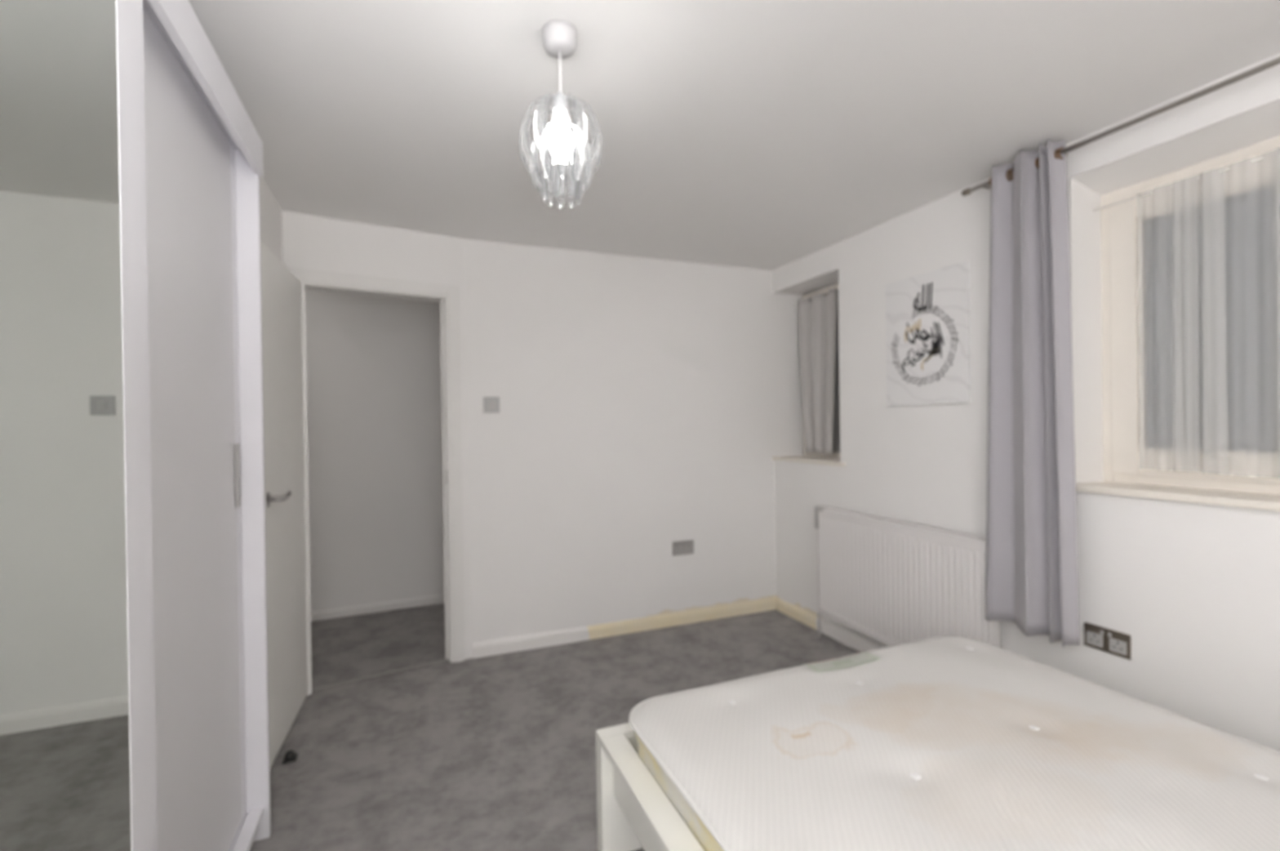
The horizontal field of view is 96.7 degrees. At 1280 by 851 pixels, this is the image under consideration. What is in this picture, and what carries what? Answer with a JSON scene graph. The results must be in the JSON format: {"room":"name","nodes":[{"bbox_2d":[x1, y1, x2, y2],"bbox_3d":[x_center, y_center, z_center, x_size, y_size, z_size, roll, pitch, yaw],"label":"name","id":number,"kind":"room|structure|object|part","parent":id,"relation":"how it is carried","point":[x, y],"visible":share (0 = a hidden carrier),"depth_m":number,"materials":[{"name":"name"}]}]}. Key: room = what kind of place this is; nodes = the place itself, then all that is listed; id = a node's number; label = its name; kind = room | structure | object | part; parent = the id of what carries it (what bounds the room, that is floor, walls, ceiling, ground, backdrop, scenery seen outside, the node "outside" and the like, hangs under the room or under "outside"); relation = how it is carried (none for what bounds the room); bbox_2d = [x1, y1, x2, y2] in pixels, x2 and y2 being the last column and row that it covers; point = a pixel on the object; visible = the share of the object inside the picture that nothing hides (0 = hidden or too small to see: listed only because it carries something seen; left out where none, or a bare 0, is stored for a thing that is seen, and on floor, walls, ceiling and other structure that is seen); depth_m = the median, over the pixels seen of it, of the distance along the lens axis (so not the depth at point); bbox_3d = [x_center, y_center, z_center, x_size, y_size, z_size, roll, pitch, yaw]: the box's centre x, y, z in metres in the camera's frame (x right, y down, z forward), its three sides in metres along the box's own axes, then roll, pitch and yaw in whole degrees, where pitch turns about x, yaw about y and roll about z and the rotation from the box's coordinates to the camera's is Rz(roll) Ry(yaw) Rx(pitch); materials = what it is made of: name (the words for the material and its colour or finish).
{"room":"bedroom","nodes":[
{"label":"bedroom","id":0,"kind":"room"},
{"bbox_2d":[259,176,282,262],"bbox_3d":[-1.753,0.144,2.204,0.513,2.300,1.080,-1,0,-22],"label":"wall","id":1,"kind":"structure","parent":0,"point":[270,211],"depth_m":2.46,"materials":[{"name":"paint"}]},
{"bbox_2d":[305,289,444,611],"bbox_3d":[-1.736,0.135,4.042,3.213,2.300,0.105,-1,0,-26],"label":"wall","id":2,"kind":"structure","parent":0,"point":[373,363],"depth_m":3.94,"materials":[{"name":"paint"}]},
{"bbox_2d":[310,593,444,621],"bbox_3d":[-1.697,1.255,3.992,3.006,0.060,0.014,-1,0,-26],"label":"baseboard","id":3,"kind":"structure","parent":2,"relation":"attached to","point":[437,598],"depth_m":3.92,"materials":[{"name":"white paint"}]},
{"bbox_2d":[281,210,471,658],"bbox_3d":[-1.379,0.135,2.928,0.951,2.300,0.110,-1,0,-31],"label":"wall","id":4,"kind":"structure","parent":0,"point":[314,242],"depth_m":2.93,"materials":[{"name":"paint"}]},
{"bbox_2d":[288,266,465,695],"bbox_3d":[-1.336,0.266,2.944,0.791,2.037,0.133,-1,0,-31],"label":"door frame","id":5,"kind":"structure","parent":4,"relation":"attached to","point":[448,295],"depth_m":3.07,"materials":[{"name":"white paint"}]},
{"bbox_2d":[260,240,307,768],"bbox_3d":[-1.498,0.296,2.413,0.105,1.963,0.700,-1,0,-22],"label":"door","id":6,"kind":"structure","parent":5,"relation":"attached to","point":[282,309],"depth_m":2.35,"materials":[{"name":"paint"}]},
{"bbox_3d":[-1.396,0.278,2.136,0.003,0.053,0.042,-1,0,-19],"label":"handle plate","id":7,"kind":"part","parent":6,"relation":"part of","materials":[{"name":"silver metal"}]},
{"bbox_3d":[-1.388,0.272,2.196,0.063,0.028,0.125,-1,0,-22],"label":"handle","id":8,"kind":"part","parent":6,"relation":"part of","materials":[{"name":"silver metal"}]},
{"bbox_3d":[-1.619,0.271,2.705,0.059,2.037,0.019,-1,0,-31],"label":"architrave","id":9,"kind":"part","parent":5,"relation":"part of","materials":[{"name":"white paint"}]},
{"bbox_3d":[-1.322,-0.720,2.890,0.668,0.064,0.019,-1,0,-31],"label":"architrave","id":10,"kind":"part","parent":5,"relation":"part of","materials":[{"name":"white paint"}]},
{"bbox_3d":[-1.047,0.280,3.089,0.004,0.080,0.024,-1,0,-31],"label":"strike plate","id":11,"kind":"part","parent":5,"relation":"part of","materials":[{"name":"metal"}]},
{"bbox_3d":[-0.997,0.261,3.085,0.064,2.037,0.019,-1,0,-31],"label":"architrave","id":12,"kind":"part","parent":5,"relation":"part of","materials":[{"name":"white paint"}]},
{"bbox_2d":[248,602,860,850],"bbox_3d":[-0.081,1.323,1.718,4.496,0.100,6.150,-1,0,-22],"label":"floor","id":13,"kind":"structure","parent":0,"point":[495,752],"depth_m":2.44,"materials":[{"name":"grey carpet"}]},
{"bbox_2d":[0,0,271,850],"bbox_3d":[-0.945,0.205,0.418,0.615,2.172,2.727,-1,0,-22],"label":"wardrobe","id":14,"kind":"object","parent":13,"relation":"on","point":[134,676],"visible":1,"depth_m":0.92,"materials":[{"name":"white laminate"}]},
{"bbox_2d":[0,0,131,850],"bbox_3d":[-0.629,0.187,0.423,0.006,1.900,1.066,-1,0,-22],"label":"mirror","id":15,"kind":"object","parent":14,"relation":"on","point":[65,459],"depth_m":0.75,"materials":[{"name":"clear glass"}]},
{"bbox_3d":[-1.030,0.169,1.236,0.016,2.031,1.103,-1,0,-22],"label":"panel door","id":16,"kind":"part","parent":14,"relation":"part of","materials":[{"name":"white wood"}]},
{"bbox_3d":[-0.943,1.213,0.419,0.577,0.024,2.685,-1,0,-22],"label":"panel","id":17,"kind":"part","parent":14,"relation":"part of","materials":[{"name":"white laminate"}]},
{"bbox_3d":[-1.456,0.209,1.671,0.603,2.167,0.020,-1,0,-22],"label":"panel","id":18,"kind":"part","parent":14,"relation":"part of","materials":[{"name":"white laminate"}]},
{"bbox_2d":[281,749,297,764],"bbox_3d":[-1.351,1.273,2.197,0.045,0.032,0.054,-1,0,-22],"label":"door stop","id":19,"kind":"object","parent":13,"relation":"on","point":[290,756],"visible":1,"depth_m":2.19,"materials":[{"name":"black rubber"}]},
{"bbox_2d":[311,657,448,690],"bbox_3d":[-1.324,1.282,2.946,0.650,0.006,0.022,-1,0,-31],"label":"threshold","id":20,"kind":"object","parent":13,"relation":"on","point":[445,659],"visible":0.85,"depth_m":2.92,"materials":[{"name":"metal"}]},
{"bbox_2d":[595,722,704,850],"bbox_3d":[0.955,0.787,1.042,1.520,0.950,2.060,-1,0,-22],"label":"frame","id":21,"kind":"object","parent":13,"relation":"on","point":[633,811],"visible":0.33,"depth_m":1.56,"materials":[{"name":"white laminate"}]},
{"bbox_2d":[628,635,1279,850],"bbox_3d":[0.953,0.909,1.052,1.428,0.239,1.951,-1,0,-22],"label":"mattress","id":22,"kind":"object","parent":21,"relation":"on","point":[938,743],"visible":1,"depth_m":1.36,"materials":[{"name":"fabric"}]},
{"bbox_2d":[802,663,820,671],"bbox_3d":[0.564,0.797,1.875,0.014,0.011,0.086,-1,0,-22],"label":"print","id":23,"kind":"object","parent":22,"relation":"on","point":[810,667],"depth_m":1.87},
{"bbox_2d":[831,658,854,665],"bbox_3d":[0.681,0.794,1.910,0.079,0.002,0.026,-1,0,-22],"label":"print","id":24,"kind":"object","parent":22,"relation":"on","point":[840,661],"depth_m":1.91},
{"bbox_2d":[820,658,876,671],"bbox_3d":[0.693,0.794,1.886,0.234,0.004,0.009,-1,0,-22],"label":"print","id":25,"kind":"object","parent":22,"relation":"on","point":[852,665],"depth_m":1.89},
{"bbox_2d":[859,652,880,659],"bbox_3d":[0.794,0.796,1.968,0.014,0.011,0.086,-1,0,-22],"label":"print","id":26,"kind":"object","parent":22,"relation":"on","point":[873,656],"depth_m":1.96},
{"bbox_2d":[464,239,804,657],"bbox_3d":[0.196,0.110,3.648,2.504,2.300,0.110,-1,0,-22],"label":"wall","id":27,"kind":"structure","parent":0,"point":[646,405],"depth_m":3.46,"materials":[{"name":"paint"}]},
{"bbox_2d":[483,396,499,413],"bbox_3d":[-0.826,-0.115,3.170,0.088,0.088,0.013,-1,0,-22],"label":"light switch","id":28,"kind":"object","parent":27,"relation":"attached to","point":[491,404],"visible":1,"depth_m":3.17,"materials":[{"name":"grey plastic"}]},
{"bbox_2d":[472,596,776,657],"bbox_3d":[0.007,1.224,3.504,1.994,0.078,0.014,-1,0,-22],"label":"baseboard","id":29,"kind":"structure","parent":27,"relation":"attached to","point":[486,648],"depth_m":3.44,"materials":[{"name":"paint"}]},
{"bbox_2d":[672,539,693,555],"bbox_3d":[0.275,0.775,3.614,0.148,0.088,0.012,-1,0,-22],"label":"double socket","id":30,"kind":"object","parent":27,"relation":"attached to","point":[681,547],"visible":1,"depth_m":3.61,"materials":[{"name":"silver metal"}]},
{"bbox_2d":[188,0,1279,271],"bbox_3d":[-0.114,-1.077,1.707,4.496,0.100,6.150,-1,0,-22],"label":"ceiling","id":31,"kind":"structure","parent":0,"point":[764,135],"depth_m":1.80,"materials":[{"name":"paint"}]},
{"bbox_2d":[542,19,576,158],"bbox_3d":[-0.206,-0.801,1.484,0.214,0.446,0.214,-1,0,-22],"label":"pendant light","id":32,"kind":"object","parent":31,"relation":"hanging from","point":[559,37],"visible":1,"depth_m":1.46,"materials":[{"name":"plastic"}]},
{"bbox_3d":[-0.207,-0.912,1.483,0.007,0.125,0.006,-1,0,-22],"label":"cord","id":33,"kind":"part","parent":32,"relation":"part of","materials":[{"name":"white plastic"}]},
{"bbox_3d":[-0.206,-0.744,1.483,0.062,0.092,0.062,-1,0,-22],"label":"bulb","id":34,"kind":"part","parent":32,"relation":"part of","materials":[{"name":"white glass"}]},
{"bbox_2d":[772,53,1279,751],"bbox_3d":[1.928,0.095,1.804,0.330,2.300,4.605,-1,0,-22],"label":"wall","id":35,"kind":"structure","parent":0,"point":[1194,587],"depth_m":2.13,"materials":[{"name":"paint"}]},
{"bbox_2d":[771,284,845,466],"bbox_3d":[1.164,-0.336,3.608,0.323,1.134,0.688,-1,0,-22],"label":"window","id":36,"kind":"structure","parent":35,"relation":"in","point":[834,459],"depth_m":3.69,"materials":[{"name":"beige paint"}]},
{"bbox_3d":[1.158,0.220,3.605,0.293,0.021,0.687,-1,0,-22],"label":"sill","id":37,"kind":"part","parent":36,"relation":"part of","materials":[{"name":"beige paint"}]},
{"bbox_2d":[798,288,838,453],"bbox_3d":[1.220,-0.338,3.655,0.066,1.043,0.641,-1,0,-22],"label":"curtain","id":38,"kind":"object","parent":36,"relation":"hanging from","point":[817,313],"visible":0.99,"depth_m":3.73,"materials":[{"name":"grey fabric"}]},
{"bbox_3d":[1.280,-0.348,3.679,0.006,1.055,0.583,-1,0,-22],"label":"pane","id":39,"kind":"part","parent":36,"relation":"part of","materials":[{"name":"black glass"}]},
{"bbox_2d":[775,597,882,652],"bbox_3d":[1.786,1.208,1.739,0.014,0.078,4.591,-1,0,-22],"label":"baseboard","id":40,"kind":"structure","parent":35,"relation":"attached to","point":[846,637],"depth_m":3.39,"materials":[{"name":"paint"}]},
{"bbox_2d":[814,506,1000,647],"bbox_3d":[1.287,0.861,2.850,0.099,0.775,1.174,-1,0,-22],"label":"radiator","id":41,"kind":"object","parent":35,"relation":"attached to","point":[892,582],"visible":0.8,"depth_m":2.78,"materials":[{"name":"white metal"}]},
{"bbox_2d":[822,506,986,543],"bbox_3d":[1.265,0.484,2.858,0.066,0.014,1.075,-1,0,-22],"label":"grille","id":42,"kind":"object","parent":41,"relation":"attached to","point":[956,536],"depth_m":2.75,"materials":[{"name":"white metal"}]},
{"bbox_2d":[884,260,971,406],"bbox_3d":[1.361,-0.411,2.721,0.020,0.625,0.464,-1,0,-22],"label":"canvas","id":43,"kind":"object","parent":35,"relation":"attached to","point":[928,314],"visible":1,"depth_m":2.68,"materials":[{"name":"grey"}]},
{"bbox_2d":[1084,621,1131,659],"bbox_3d":[1.663,0.765,2.031,0.012,0.086,0.146,-1,0,-22],"label":"double socket","id":44,"kind":"object","parent":35,"relation":"attached to","point":[1116,642],"visible":1,"depth_m":2.02,"materials":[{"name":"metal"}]},
{"bbox_2d":[961,57,1279,196],"bbox_3d":[1.758,-0.992,1.602,0.104,0.060,1.827,-1,0,-22],"label":"curtain rod","id":45,"kind":"object","parent":35,"relation":"attached to","point":[1274,62],"visible":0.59,"depth_m":1.78,"materials":[{"name":"metal"}]},
{"bbox_2d":[985,139,1079,646],"bbox_3d":[1.471,-0.120,2.183,0.094,1.822,0.350,-1,0,-22],"label":"curtain","id":46,"kind":"object","parent":45,"relation":"hanging from","point":[1032,577],"visible":1,"depth_m":2.14,"materials":[{"name":"grey fabric"}]},
{"bbox_2d":[1075,136,1279,511],"bbox_3d":[1.953,-0.321,1.580,0.277,1.123,1.329,-1,0,-22],"label":"window","id":47,"kind":"structure","parent":35,"relation":"in","point":[1190,270],"depth_m":1.94,"materials":[{"name":"beige paint"}]},
{"bbox_3d":[1.937,0.228,1.573,0.227,0.025,1.329,-1,0,-22],"label":"sill","id":48,"kind":"part","parent":47,"relation":"part of","materials":[{"name":"beige paint"}]},
{"bbox_2d":[1093,151,1279,211],"bbox_3d":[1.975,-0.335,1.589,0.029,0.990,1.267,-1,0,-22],"label":"rail","id":49,"kind":"object","parent":47,"relation":"hanging from","point":[1277,152],"visible":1,"depth_m":1.90,"materials":[{"name":"white plastic"}]},
{"bbox_3d":[1.927,-0.331,1.888,0.006,0.860,0.450,-1,0,-22],"label":"pane","id":50,"kind":"part","parent":47,"relation":"part of","materials":[{"name":"clear glass"}]}
]}

